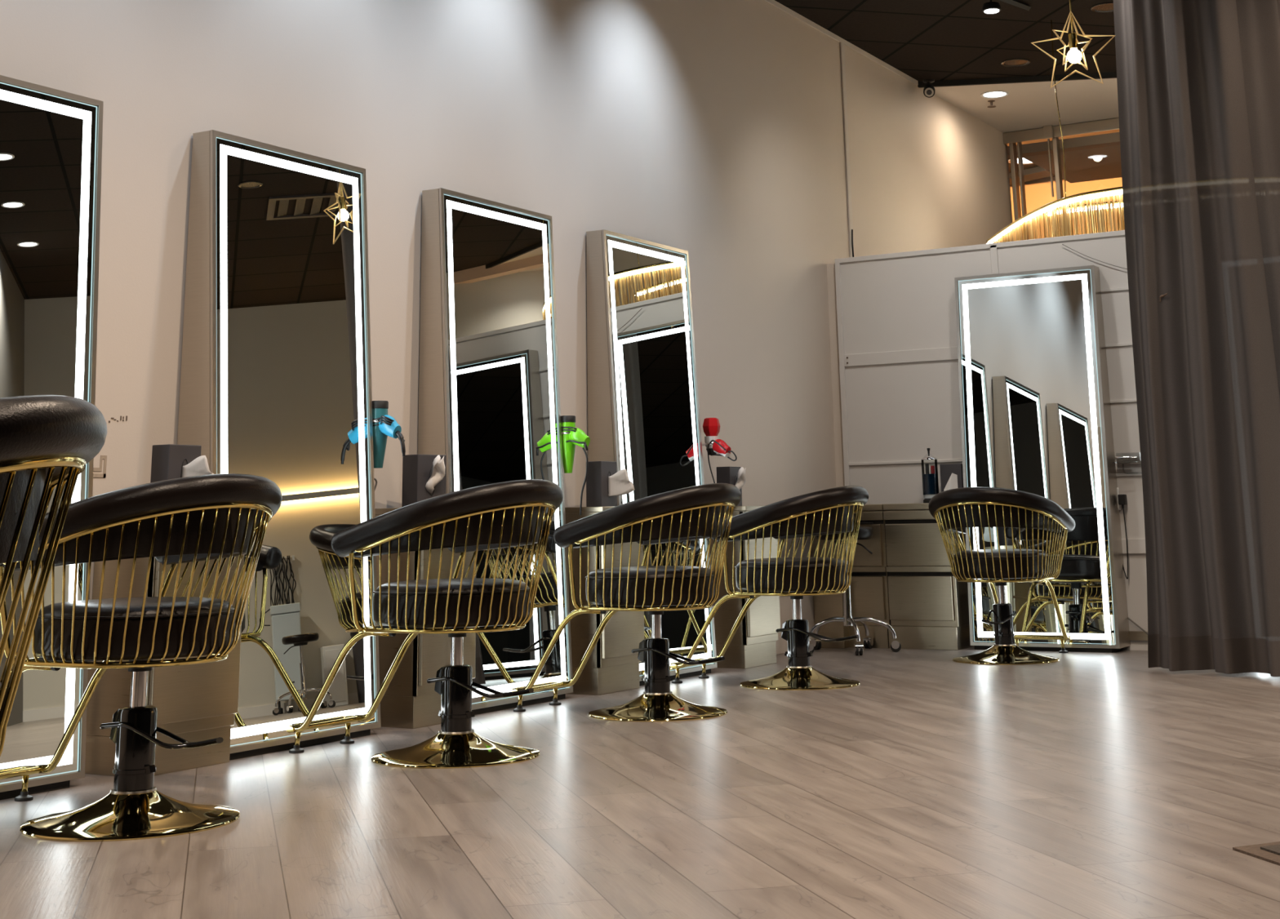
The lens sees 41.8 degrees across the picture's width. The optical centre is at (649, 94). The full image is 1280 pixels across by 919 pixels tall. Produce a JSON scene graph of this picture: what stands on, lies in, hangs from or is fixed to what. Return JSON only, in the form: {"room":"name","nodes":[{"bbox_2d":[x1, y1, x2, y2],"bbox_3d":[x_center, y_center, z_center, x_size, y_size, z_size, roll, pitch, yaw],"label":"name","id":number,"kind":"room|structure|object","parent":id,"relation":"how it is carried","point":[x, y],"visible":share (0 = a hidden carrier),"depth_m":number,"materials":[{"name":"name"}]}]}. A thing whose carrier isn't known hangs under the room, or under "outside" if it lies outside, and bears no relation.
{"room":"hair salon","nodes":[
{"label":"hair salon","id":0,"kind":"room"},
{"bbox_2d":[0,0,1013,636],"bbox_3d":[-1.193,0.464,6.321,0.133,3.637,15.753,-9,-16,29],"label":"wall","id":1,"kind":"structure","parent":0,"point":[713,131],"depth_m":7.56,"materials":[{"name":"paint"}]},
{"bbox_2d":[93,455,106,477],"bbox_3d":[-1.682,1.139,5.129,0.001,0.066,0.049,-9,-16,29],"label":"wall socket","id":2,"kind":"object","parent":1,"relation":"attached to","point":[104,474],"depth_m":5.13,"materials":[{"name":"beige plastic"}]},
{"bbox_2d":[108,416,127,422],"bbox_3d":[-1.654,1.012,5.215,0.001,0.023,0.073,-9,-16,29],"label":"wall lettering","id":3,"kind":"object","parent":1,"relation":"attached to","point":[120,416],"depth_m":5.22},
{"bbox_2d":[373,477,377,490],"bbox_3d":[-1.028,1.454,6.130,0.022,0.099,0.084,-12,-18,37],"label":"cable","id":4,"kind":"object","parent":1,"relation":"attached to","point":[375,479],"visible":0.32,"depth_m":6.16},
{"bbox_2d":[775,631,814,654],"bbox_3d":[-2.023,1.803,4.331,0.011,0.088,12.124,-9,-16,29],"label":"baseboard","id":5,"kind":"structure","parent":1,"relation":"attached to","point":[781,644],"depth_m":8.79,"materials":[{"name":"paint"}]},
{"bbox_2d":[764,0,918,85],"bbox_3d":[-1.646,-1.487,5.934,0.011,0.030,13.850,-9,-16,29],"label":"trim","id":6,"kind":"structure","parent":1,"relation":"attached to","point":[773,2],"depth_m":10.62,"materials":[{"name":"paint"}]},
{"bbox_2d":[840,42,854,257],"bbox_3d":[1.234,0.414,10.464,0.012,1.531,0.053,-9,-16,29],"label":"trim","id":7,"kind":"structure","parent":1,"relation":"attached to","point":[842,45],"depth_m":10.48,"materials":[{"name":"paint"}]},
{"bbox_2d":[851,229,853,257],"bbox_3d":[1.253,0.958,10.321,0.012,0.249,0.027,-9,-16,29],"label":"wire","id":8,"kind":"object","parent":1,"relation":"attached to","point":[851,229],"visible":0.58,"depth_m":10.32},
{"bbox_2d":[917,71,1116,88],"bbox_3d":[5.242,-0.232,11.331,7.152,0.038,0.026,-3,-14,7],"label":"trim","id":9,"kind":"structure","parent":1,"relation":"attached to","point":[1113,74],"depth_m":11.66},
{"bbox_2d":[0,646,1279,918],"bbox_3d":[4.225,1.726,4.101,11.372,0.088,18.054,-9,-16,29],"label":"floor","id":10,"kind":"structure","parent":0,"point":[1080,785],"depth_m":4.03,"materials":[{"name":"laminate"}]},
{"bbox_2d":[0,75,103,799],"bbox_3d":[-1.879,0.902,4.636,0.196,1.981,0.789,-9,-16,29],"label":"mirror","id":11,"kind":"object","parent":10,"relation":"on","point":[51,139],"visible":0.68,"depth_m":4.88,"materials":[{"name":"mirror"}]},
{"bbox_2d":[0,395,106,756],"bbox_3d":[-1.101,0.773,1.879,0.900,0.846,0.664,0,-14,-5],"label":"chair","id":12,"kind":"object","parent":10,"relation":"on","point":[46,442],"visible":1,"depth_m":1.93,"materials":[{"name":"black leather"}]},
{"bbox_2d":[0,473,282,841],"bbox_3d":[-1.371,1.391,4.239,0.900,0.819,0.664,-9,-16,29],"label":"chair","id":13,"kind":"object","parent":10,"relation":"on","point":[174,522],"visible":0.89,"depth_m":4.03,"materials":[{"name":"black leather"}]},
{"bbox_2d":[84,555,244,776],"bbox_3d":[-1.464,1.645,5.086,0.271,0.749,0.358,-9,-16,29],"label":"base cabinet","id":14,"kind":"object","parent":10,"relation":"on","point":[198,702],"visible":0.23,"depth_m":4.96,"materials":[{"name":"beige wood"}]},
{"bbox_2d":[150,444,213,482],"bbox_3d":[-1.409,1.167,5.118,0.183,0.190,0.133,-9,-16,29],"label":"tissue box","id":15,"kind":"object","parent":14,"relation":"on","point":[169,461],"visible":0.54,"depth_m":5.11,"materials":[{"name":"grey plastic"}]},
{"bbox_2d":[177,129,381,759],"bbox_3d":[-1.230,1.157,5.686,0.219,1.981,0.789,-9,-16,29],"label":"mirror","id":16,"kind":"object","parent":10,"relation":"on","point":[276,371],"visible":0.83,"depth_m":5.63,"materials":[{"name":"mirror"}]},
{"bbox_2d":[372,400,405,468],"bbox_3d":[-0.964,1.222,6.023,0.281,0.236,0.077,-15,-20,43],"label":"hair dryer","id":17,"kind":"object","parent":16,"relation":"hanging from","point":[384,425],"visible":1,"depth_m":6.00,"materials":[{"name":"teal plastic"}]},
{"bbox_2d":[286,479,563,768],"bbox_3d":[-0.702,1.645,5.284,0.900,0.819,0.664,-9,-16,29],"label":"chair","id":18,"kind":"object","parent":10,"relation":"on","point":[508,514],"visible":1,"depth_m":5.07,"materials":[{"name":"black leather"}]},
{"bbox_2d":[374,507,475,728],"bbox_3d":[-0.838,1.896,6.119,0.271,0.749,0.323,-9,-16,29],"label":"base cabinet","id":19,"kind":"object","parent":10,"relation":"on","point":[409,701],"visible":0.25,"depth_m":5.95,"materials":[{"name":"beige wood"}]},
{"bbox_2d":[374,507,399,515],"bbox_3d":[-0.851,1.542,6.197,0.271,0.022,0.296,-9,-16,29],"label":"countertop","id":20,"kind":"structure","parent":19,"relation":"on","point":[377,511],"depth_m":6.10,"materials":[{"name":"stone"}]},
{"bbox_2d":[401,454,446,506],"bbox_3d":[-0.812,1.429,6.189,0.137,0.190,0.150,-12,-18,36],"label":"tissue box","id":21,"kind":"object","parent":20,"relation":"on","point":[424,476],"visible":0.94,"depth_m":6.16,"materials":[{"name":"grey plastic"}]},
{"bbox_2d":[417,187,573,715],"bbox_3d":[-0.609,1.412,6.733,0.192,1.981,0.789,-9,-16,29],"label":"mirror","id":22,"kind":"object","parent":10,"relation":"on","point":[489,390],"visible":0.74,"depth_m":6.71,"materials":[{"name":"mirror"}]},
{"bbox_2d":[560,415,590,515],"bbox_3d":[-0.341,1.562,7.053,0.250,0.409,0.077,-13,-19,40],"label":"hair dryer","id":23,"kind":"object","parent":22,"relation":"hanging from","point":[571,436],"visible":0.99,"depth_m":7.04,"materials":[{"name":"green plastic"}]},
{"bbox_2d":[564,506,644,695],"bbox_3d":[-0.223,2.143,7.132,0.271,0.749,0.328,-9,-16,29],"label":"base cabinet","id":24,"kind":"object","parent":10,"relation":"on","point":[611,667],"visible":0.41,"depth_m":6.99,"materials":[{"name":"beige wood"}]},
{"bbox_2d":[564,506,613,512],"bbox_3d":[-0.236,1.788,7.210,0.271,0.022,0.301,-9,-16,29],"label":"countertop","id":25,"kind":"structure","parent":24,"relation":"on","point":[574,509],"depth_m":7.06,"materials":[{"name":"stone"}]},
{"bbox_2d":[586,461,634,506],"bbox_3d":[-0.160,1.675,7.202,0.183,0.190,0.142,-8,-16,27],"label":"tissue box","id":26,"kind":"object","parent":25,"relation":"on","point":[604,483],"visible":0.94,"depth_m":7.18,"materials":[{"name":"grey plastic"}]},
{"bbox_2d":[511,483,741,721],"bbox_3d":[-0.080,1.899,6.324,0.900,0.819,0.664,-9,-16,29],"label":"chair","id":27,"kind":"object","parent":10,"relation":"on","point":[696,513],"visible":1,"depth_m":6.11,"materials":[{"name":"black leather"}]},
{"bbox_2d":[586,229,717,685],"bbox_3d":[0.011,1.659,7.746,0.200,1.981,0.789,-9,-16,29],"label":"mirror","id":28,"kind":"object","parent":10,"relation":"on","point":[643,411],"visible":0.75,"depth_m":7.72,"materials":[{"name":"mirror"}]},
{"bbox_2d":[702,417,737,483],"bbox_3d":[0.314,1.792,8.113,0.079,0.443,0.282,12,-19,-41],"label":"hair dryer","id":29,"kind":"object","parent":28,"relation":"hanging from","point":[711,426],"visible":0.93,"depth_m":8.12,"materials":[{"name":"red plastic"}]},
{"bbox_2d":[708,506,780,668],"bbox_3d":[0.440,2.409,8.224,0.271,0.749,0.336,-9,-16,29],"label":"base cabinet","id":30,"kind":"object","parent":10,"relation":"on","point":[753,644],"visible":0.45,"depth_m":8.07,"materials":[{"name":"beige wood"}]},
{"bbox_2d":[733,506,763,511],"bbox_3d":[0.434,2.057,8.314,0.271,0.022,0.336,-9,-16,29],"label":"countertop","id":31,"kind":"structure","parent":30,"relation":"on","point":[738,508],"depth_m":8.13,"materials":[{"name":"stone"}]},
{"bbox_2d":[716,466,746,506],"bbox_3d":[0.417,1.936,8.269,0.132,0.190,0.124,-9,-16,29],"label":"tissue box","id":32,"kind":"object","parent":31,"relation":"on","point":[735,476],"visible":0.64,"depth_m":8.25,"materials":[{"name":"grey plastic"}]},
{"bbox_2d":[669,485,868,690],"bbox_3d":[0.531,2.140,7.314,0.900,0.819,0.664,-9,-16,29],"label":"chair","id":33,"kind":"object","parent":10,"relation":"on","point":[826,512],"visible":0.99,"depth_m":7.10,"materials":[{"name":"black leather"}]},
{"bbox_2d":[811,536,849,648],"bbox_3d":[0.791,2.548,8.798,0.275,0.750,1.035,-9,-16,29],"label":"base cabinet","id":34,"kind":"object","parent":10,"relation":"on","point":[825,606],"depth_m":9.14,"materials":[{"name":"wood"}]},
{"bbox_2d":[808,526,901,655],"bbox_3d":[1.066,2.626,8.893,0.498,0.637,0.523,-4,-15,13],"label":"stool","id":35,"kind":"object","parent":10,"relation":"on","point":[864,532],"visible":0.75,"depth_m":8.84,"materials":[{"name":"metal"}]},
{"bbox_2d":[848,504,889,648],"bbox_3d":[1.203,2.663,9.287,0.323,0.754,0.262,-9,-16,29],"label":"base cabinet","id":36,"kind":"object","parent":10,"relation":"on","point":[868,580],"visible":0.36,"depth_m":9.15,"materials":[{"name":"beige wood"}]},
{"bbox_2d":[853,513,873,524],"bbox_3d":[1.156,2.327,9.245,0.155,0.088,0.012,-9,-16,29],"label":"cable","id":37,"kind":"object","parent":36,"relation":"hanging from","point":[854,513],"visible":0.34,"depth_m":9.22,"materials":[{"name":"black plastic"}]},
{"bbox_2d":[862,504,883,511],"bbox_3d":[1.199,2.314,9.380,0.323,0.033,0.251,-9,-16,29],"label":"countertop","id":38,"kind":"structure","parent":36,"relation":"on","point":[866,507],"depth_m":9.22,"materials":[{"name":"stone"}]},
{"bbox_2d":[883,502,973,649],"bbox_3d":[1.513,2.613,9.111,0.388,0.754,0.262,-9,-16,29],"label":"base cabinet","id":39,"kind":"object","parent":10,"relation":"on","point":[929,607],"visible":0.69,"depth_m":9.00,"materials":[{"name":"beige wood"}]},
{"bbox_2d":[883,502,928,510],"bbox_3d":[1.509,2.264,9.204,0.388,0.033,0.251,-9,-16,29],"label":"countertop","id":40,"kind":"structure","parent":39,"relation":"on","point":[923,505],"depth_m":9.13,"materials":[{"name":"stone"}]},
{"bbox_2d":[920,448,938,502],"bbox_3d":[1.537,2.092,9.195,0.090,0.295,0.090,-9,-16,29],"label":"jar","id":41,"kind":"object","parent":40,"relation":"on","point":[930,482],"visible":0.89,"depth_m":9.16,"materials":[{"name":"blue glass"}]},
{"bbox_2d":[939,463,963,492],"bbox_3d":[1.655,2.128,9.163,0.124,0.206,0.133,-9,-16,29],"label":"tissue box","id":42,"kind":"object","parent":40,"relation":"on","point":[951,474],"visible":0.45,"depth_m":9.15,"materials":[{"name":"paper"}]},
{"bbox_2d":[928,487,1075,665],"bbox_3d":[1.785,2.381,8.350,0.664,0.819,0.900,-9,-16,29],"label":"chair","id":43,"kind":"object","parent":10,"relation":"on","point":[957,509],"visible":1,"depth_m":8.10,"materials":[{"name":"black leather"}]},
{"bbox_2d":[954,265,1130,653],"bbox_3d":[2.068,1.936,8.980,0.789,1.981,0.207,-9,-16,29],"label":"mirror","id":44,"kind":"object","parent":10,"relation":"on","point":[1035,409],"visible":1,"depth_m":8.94,"materials":[{"name":"mirror"}]},
{"bbox_2d":[1127,617,1147,634],"bbox_3d":[2.494,2.754,8.633,0.280,0.164,0.007,-9,-16,29],"label":"cable","id":45,"kind":"object","parent":10,"relation":"on","point":[1128,618],"visible":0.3,"depth_m":8.63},
{"bbox_2d":[1232,841,1279,866],"bbox_3d":[1.869,1.536,3.388,1.408,0.010,0.778,6,-16,-24],"label":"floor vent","id":46,"kind":"object","parent":10,"relation":"on","point":[1269,851],"visible":1,"depth_m":3.46,"materials":[{"name":"brown wood"}]},
{"bbox_2d":[923,494,935,502],"bbox_3d":[1.539,2.214,9.165,0.088,0.044,0.088,-9,-16,29],"label":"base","id":47,"kind":"object","parent":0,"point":[927,498],"depth_m":9.13,"materials":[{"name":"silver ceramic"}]},
{"bbox_2d":[774,0,1121,183],"bbox_3d":[4.161,-1.872,5.015,11.372,0.115,18.054,-9,-16,29],"label":"ceiling","id":48,"kind":"structure","parent":0,"point":[937,40],"depth_m":11.02,"materials":[{"name":"tile"}]},
{"bbox_2d":[922,79,935,97],"bbox_3d":[1.924,-0.033,11.544,0.080,0.130,0.111,-4,-15,11],"label":"security camera","id":49,"kind":"object","parent":48,"relation":"attached to","point":[929,90],"visible":1,"depth_m":11.50,"materials":[{"name":"black plastic"}]},
{"bbox_2d":[986,100,995,107],"bbox_3d":[2.492,0.072,12.224,0.064,0.049,0.064,-9,-16,29],"label":"sprinkler","id":50,"kind":"object","parent":48,"relation":"attached to","point":[990,101],"visible":1,"depth_m":12.21,"materials":[{"name":"grey metal"}]},
{"bbox_2d":[980,90,1008,98],"bbox_3d":[2.475,0.005,12.027,0.204,0.008,0.204,-9,-16,29],"label":"recessed light","id":51,"kind":"object","parent":48,"relation":"in","point":[994,94],"visible":1,"depth_m":12.02,"materials":[{"name":"white plastic"}]},
{"bbox_2d":[983,92,1005,97],"bbox_3d":[2.475,0.003,12.027,0.160,0.002,0.160,-9,-16,29],"label":"diffuser","id":52,"kind":"object","parent":51,"relation":"attached to","point":[985,94],"depth_m":12.03,"materials":[{"name":"white plastic"}]},
{"bbox_2d":[982,0,1031,13],"bbox_3d":[1.776,-0.585,9.477,1.464,0.156,0.125,13,-20,-43],"label":"track light","id":53,"kind":"object","parent":48,"relation":"attached to","point":[992,7],"visible":1,"depth_m":9.63,"materials":[{"name":"black metal"}]},
{"bbox_2d":[1001,58,1031,66],"bbox_3d":[2.466,-0.210,11.291,0.195,0.008,0.195,-9,-16,29],"label":"recessed light","id":54,"kind":"object","parent":48,"relation":"in","point":[1014,62],"visible":1,"depth_m":11.29,"materials":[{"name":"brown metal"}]},
{"bbox_2d":[1004,60,1027,66],"bbox_3d":[2.466,-0.211,11.291,0.152,0.002,0.152,-9,-16,29],"label":"diffuser","id":55,"kind":"object","parent":54,"relation":"attached to","point":[1007,63],"depth_m":11.30,"materials":[{"name":"brown metal"}]},
{"bbox_2d":[986,20,1124,244],"bbox_3d":[3.142,0.321,10.298,2.819,1.498,1.435,-9,-16,29],"label":"chandelier","id":56,"kind":"object","parent":48,"relation":"hanging from","point":[1054,212],"visible":0.37,"depth_m":10.04,"materials":[{"name":"gold metal"}]},
{"bbox_2d":[1031,0,1115,88],"bbox_3d":[1.863,-0.584,7.492,0.350,1.136,0.148,0,-14,-2],"label":"pendant","id":57,"kind":"object","parent":48,"relation":"hanging from","point":[1073,55],"visible":1,"depth_m":7.38,"materials":[{"name":"gold metal"}]},
{"bbox_2d":[1068,32,1078,49],"bbox_3d":[1.869,-0.234,7.403,0.037,0.073,0.037,-9,-16,29],"label":"socket","id":58,"kind":"object","parent":57,"relation":"attached to","point":[1073,39],"depth_m":7.39,"materials":[{"name":"gold metal"}]},
{"bbox_2d":[1090,2,1113,13],"bbox_3d":[2.755,-0.520,10.091,0.195,0.008,0.195,-9,-16,29],"label":"recessed light","id":59,"kind":"object","parent":48,"relation":"in","point":[1105,7],"visible":0.7,"depth_m":10.09,"materials":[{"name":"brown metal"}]},
{"bbox_2d":[1094,4,1113,11],"bbox_3d":[2.754,-0.522,10.091,0.152,0.002,0.152,-9,-16,29],"label":"diffuser","id":60,"kind":"object","parent":59,"relation":"attached to","point":[1099,7],"depth_m":10.09,"materials":[{"name":"brown metal"}]},
{"bbox_2d":[1113,0,1279,676],"bbox_3d":[2.589,0.726,7.641,0.922,3.623,0.434,-5,-15,15],"label":"curtain","id":61,"kind":"object","parent":48,"relation":"hanging from","point":[1198,81],"visible":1,"depth_m":7.58,"materials":[{"name":"grey fabric"}]},
{"bbox_2d":[840,235,1147,644],"bbox_3d":[2.660,1.787,8.813,3.558,2.115,0.040,-9,-16,29],"label":"wall partition","id":62,"kind":"structure","parent":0,"point":[896,411],"depth_m":9.49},
{"bbox_2d":[826,260,849,487],"bbox_3d":[1.101,2.052,9.713,0.059,2.151,0.018,-9,-16,29],"label":"trim","id":63,"kind":"structure","parent":62,"relation":"attached to","point":[833,317],"depth_m":9.81,"materials":[{"name":"paint"}]},
{"bbox_2d":[844,346,958,366],"bbox_3d":[1.532,1.489,9.540,0.925,0.071,0.011,-9,-16,29],"label":"trim","id":64,"kind":"structure","parent":62,"relation":"attached to","point":[951,353],"depth_m":9.59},
{"bbox_2d":[848,458,962,466],"bbox_3d":[1.542,2.061,9.395,0.925,0.016,0.011,-9,-16,29],"label":"trim","id":65,"kind":"structure","parent":62,"relation":"attached to","point":[956,460],"depth_m":9.45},
{"bbox_2d":[835,230,1124,263],"bbox_3d":[2.642,0.749,9.078,3.558,0.028,0.064,-9,-16,29],"label":"trim","id":66,"kind":"structure","parent":62,"relation":"attached to","point":[1122,233],"depth_m":9.47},
{"bbox_2d":[990,244,999,274],"bbox_3d":[1.955,1.885,9.187,0.040,2.133,0.011,-9,-16,29],"label":"trim","id":67,"kind":"structure","parent":62,"relation":"attached to","point":[993,251],"depth_m":9.42,"materials":[{"name":"beige wood"}]},
{"bbox_2d":[1062,244,1127,269],"bbox_3d":[2.587,0.906,9.027,0.727,0.269,0.004,-9,-16,29],"label":"wire","id":68,"kind":"object","parent":62,"relation":"attached to","point":[1062,244],"visible":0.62,"depth_m":9.13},
{"bbox_2d":[1100,287,1128,292],"bbox_3d":[3.063,0.967,8.738,2.562,0.016,0.011,-9,-16,29],"label":"trim","id":69,"kind":"structure","parent":62,"relation":"attached to","point":[1120,288],"depth_m":9.05,"materials":[{"name":"grey"}]},
{"bbox_2d":[1105,342,1132,347],"bbox_3d":[3.068,1.254,8.665,2.562,0.016,0.011,-9,-16,29],"label":"trim","id":70,"kind":"structure","parent":62,"relation":"attached to","point":[1122,344],"depth_m":8.98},
{"bbox_2d":[1116,487,1128,579],"bbox_3d":[2.458,2.292,8.749,0.084,0.463,0.044,-9,-16,29],"label":"power cord","id":71,"kind":"object","parent":62,"relation":"attached to","point":[1122,499],"visible":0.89,"depth_m":8.76,"materials":[{"name":"black plastic"}]},
{"bbox_2d":[1116,487,1120,510],"bbox_3d":[2.453,2.129,8.814,0.037,0.115,0.009,-9,-16,29],"label":"outlet plate","id":72,"kind":"object","parent":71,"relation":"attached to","point":[1117,488],"depth_m":8.80,"materials":[{"name":"white plastic"}]},
{"bbox_2d":[1110,399,1137,403],"bbox_3d":[3.073,1.542,8.592,2.562,0.015,0.011,-9,-16,29],"label":"trim","id":73,"kind":"structure","parent":62,"relation":"attached to","point":[1126,400],"depth_m":8.90,"materials":[{"name":"beige wood"}]},
{"bbox_2d":[1112,452,1141,474],"bbox_3d":[2.524,1.932,8.776,0.177,0.110,0.080,-9,-16,29],"label":"shelf","id":74,"kind":"object","parent":62,"relation":"attached to","point":[1116,457],"visible":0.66,"depth_m":8.80,"materials":[{"name":"silver metal"}]},
{"bbox_2d":[1112,452,1141,463],"bbox_3d":[2.523,1.905,8.783,0.177,0.053,0.080,-9,-16,29],"label":"tray","id":75,"kind":"object","parent":74,"relation":"on","point":[1116,457],"depth_m":8.80,"materials":[{"name":"clear plastic"}]},
{"bbox_2d":[1115,473,1142,476],"bbox_3d":[3.079,1.912,8.498,2.562,0.013,0.011,-9,-16,29],"label":"trim","id":76,"kind":"structure","parent":62,"relation":"attached to","point":[1117,474],"depth_m":8.81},
{"bbox_2d":[1121,538,1146,553],"bbox_3d":[3.085,2.263,8.407,2.562,0.075,0.014,-9,-16,29],"label":"trim","id":77,"kind":"structure","parent":62,"relation":"attached to","point":[1134,545],"depth_m":8.72,"materials":[{"name":"beige wood"}]},
{"bbox_2d":[1121,644,1147,650],"bbox_3d":[2.676,2.824,8.545,3.558,0.027,0.058,-9,-16,29],"label":"baseboard","id":78,"kind":"structure","parent":62,"relation":"attached to","point":[1134,647],"depth_m":8.61,"materials":[{"name":"beige wood"}]},
{"bbox_2d":[1128,631,1147,640],"bbox_3d":[2.662,2.763,8.539,3.558,0.044,0.017,-9,-16,29],"label":"trim","id":79,"kind":"structure","parent":62,"relation":"attached to","point":[1133,635],"depth_m":8.62,"materials":[{"name":"metal"}]},
{"bbox_2d":[1008,159,1054,177],"bbox_3d":[4.755,0.086,15.598,12.390,0.115,5.133,-9,-16,29],"label":"ceiling","id":80,"kind":"structure","parent":0,"point":[1025,166],"depth_m":18.06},
{"bbox_2d":[1008,157,1033,164],"bbox_3d":[3.981,0.703,17.715,0.389,0.008,0.389,-9,-16,29],"label":"recessed light","id":81,"kind":"object","parent":80,"relation":"in","point":[1024,161],"visible":0.23,"depth_m":17.79,"materials":[{"name":"white plastic"}]},
{"bbox_2d":[1017,158,1031,163],"bbox_3d":[3.981,0.701,17.716,0.304,0.002,0.304,-9,-16,29],"label":"diffuser","id":82,"kind":"object","parent":81,"relation":"attached to","point":[1024,161],"depth_m":17.76,"materials":[{"name":"white plastic"}]},
{"bbox_2d":[1008,166,1054,185],"bbox_3d":[5.199,0.517,16.964,0.324,0.062,4.761,9,-17,-35],"label":"beam","id":83,"kind":"structure","parent":80,"relation":"attached to","point":[1035,173],"depth_m":18.19,"materials":[{"name":"brown wood"}]},
{"bbox_2d":[1007,132,1119,159],"bbox_3d":[3.560,0.039,13.506,12.390,0.783,0.133,-9,-16,29],"label":"trim","id":84,"kind":"structure","parent":80,"relation":"attached to","point":[1110,139],"depth_m":13.45,"materials":[{"name":"brown wood"}]},
{"bbox_2d":[1009,177,1122,239],"bbox_3d":[6.111,2.278,17.361,12.390,5.310,0.088,-9,-16,29],"label":"wall","id":85,"kind":"structure","parent":0,"point":[1037,192],"depth_m":18.58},
{"bbox_3d":[5.222,1.685,11.573,1.106,3.637,0.124,-9,-16,29],"label":"brick wall","id":86,"kind":"structure","parent":0,"visible":0},
{"bbox_2d":[1003,117,1119,240],"bbox_3d":[3.772,1.902,12.306,2.168,3.628,0.142,-9,-16,29],"label":"window","id":87,"kind":"structure","parent":86,"relation":"in","point":[1048,133],"depth_m":13.04,"materials":[{"name":"metal"}]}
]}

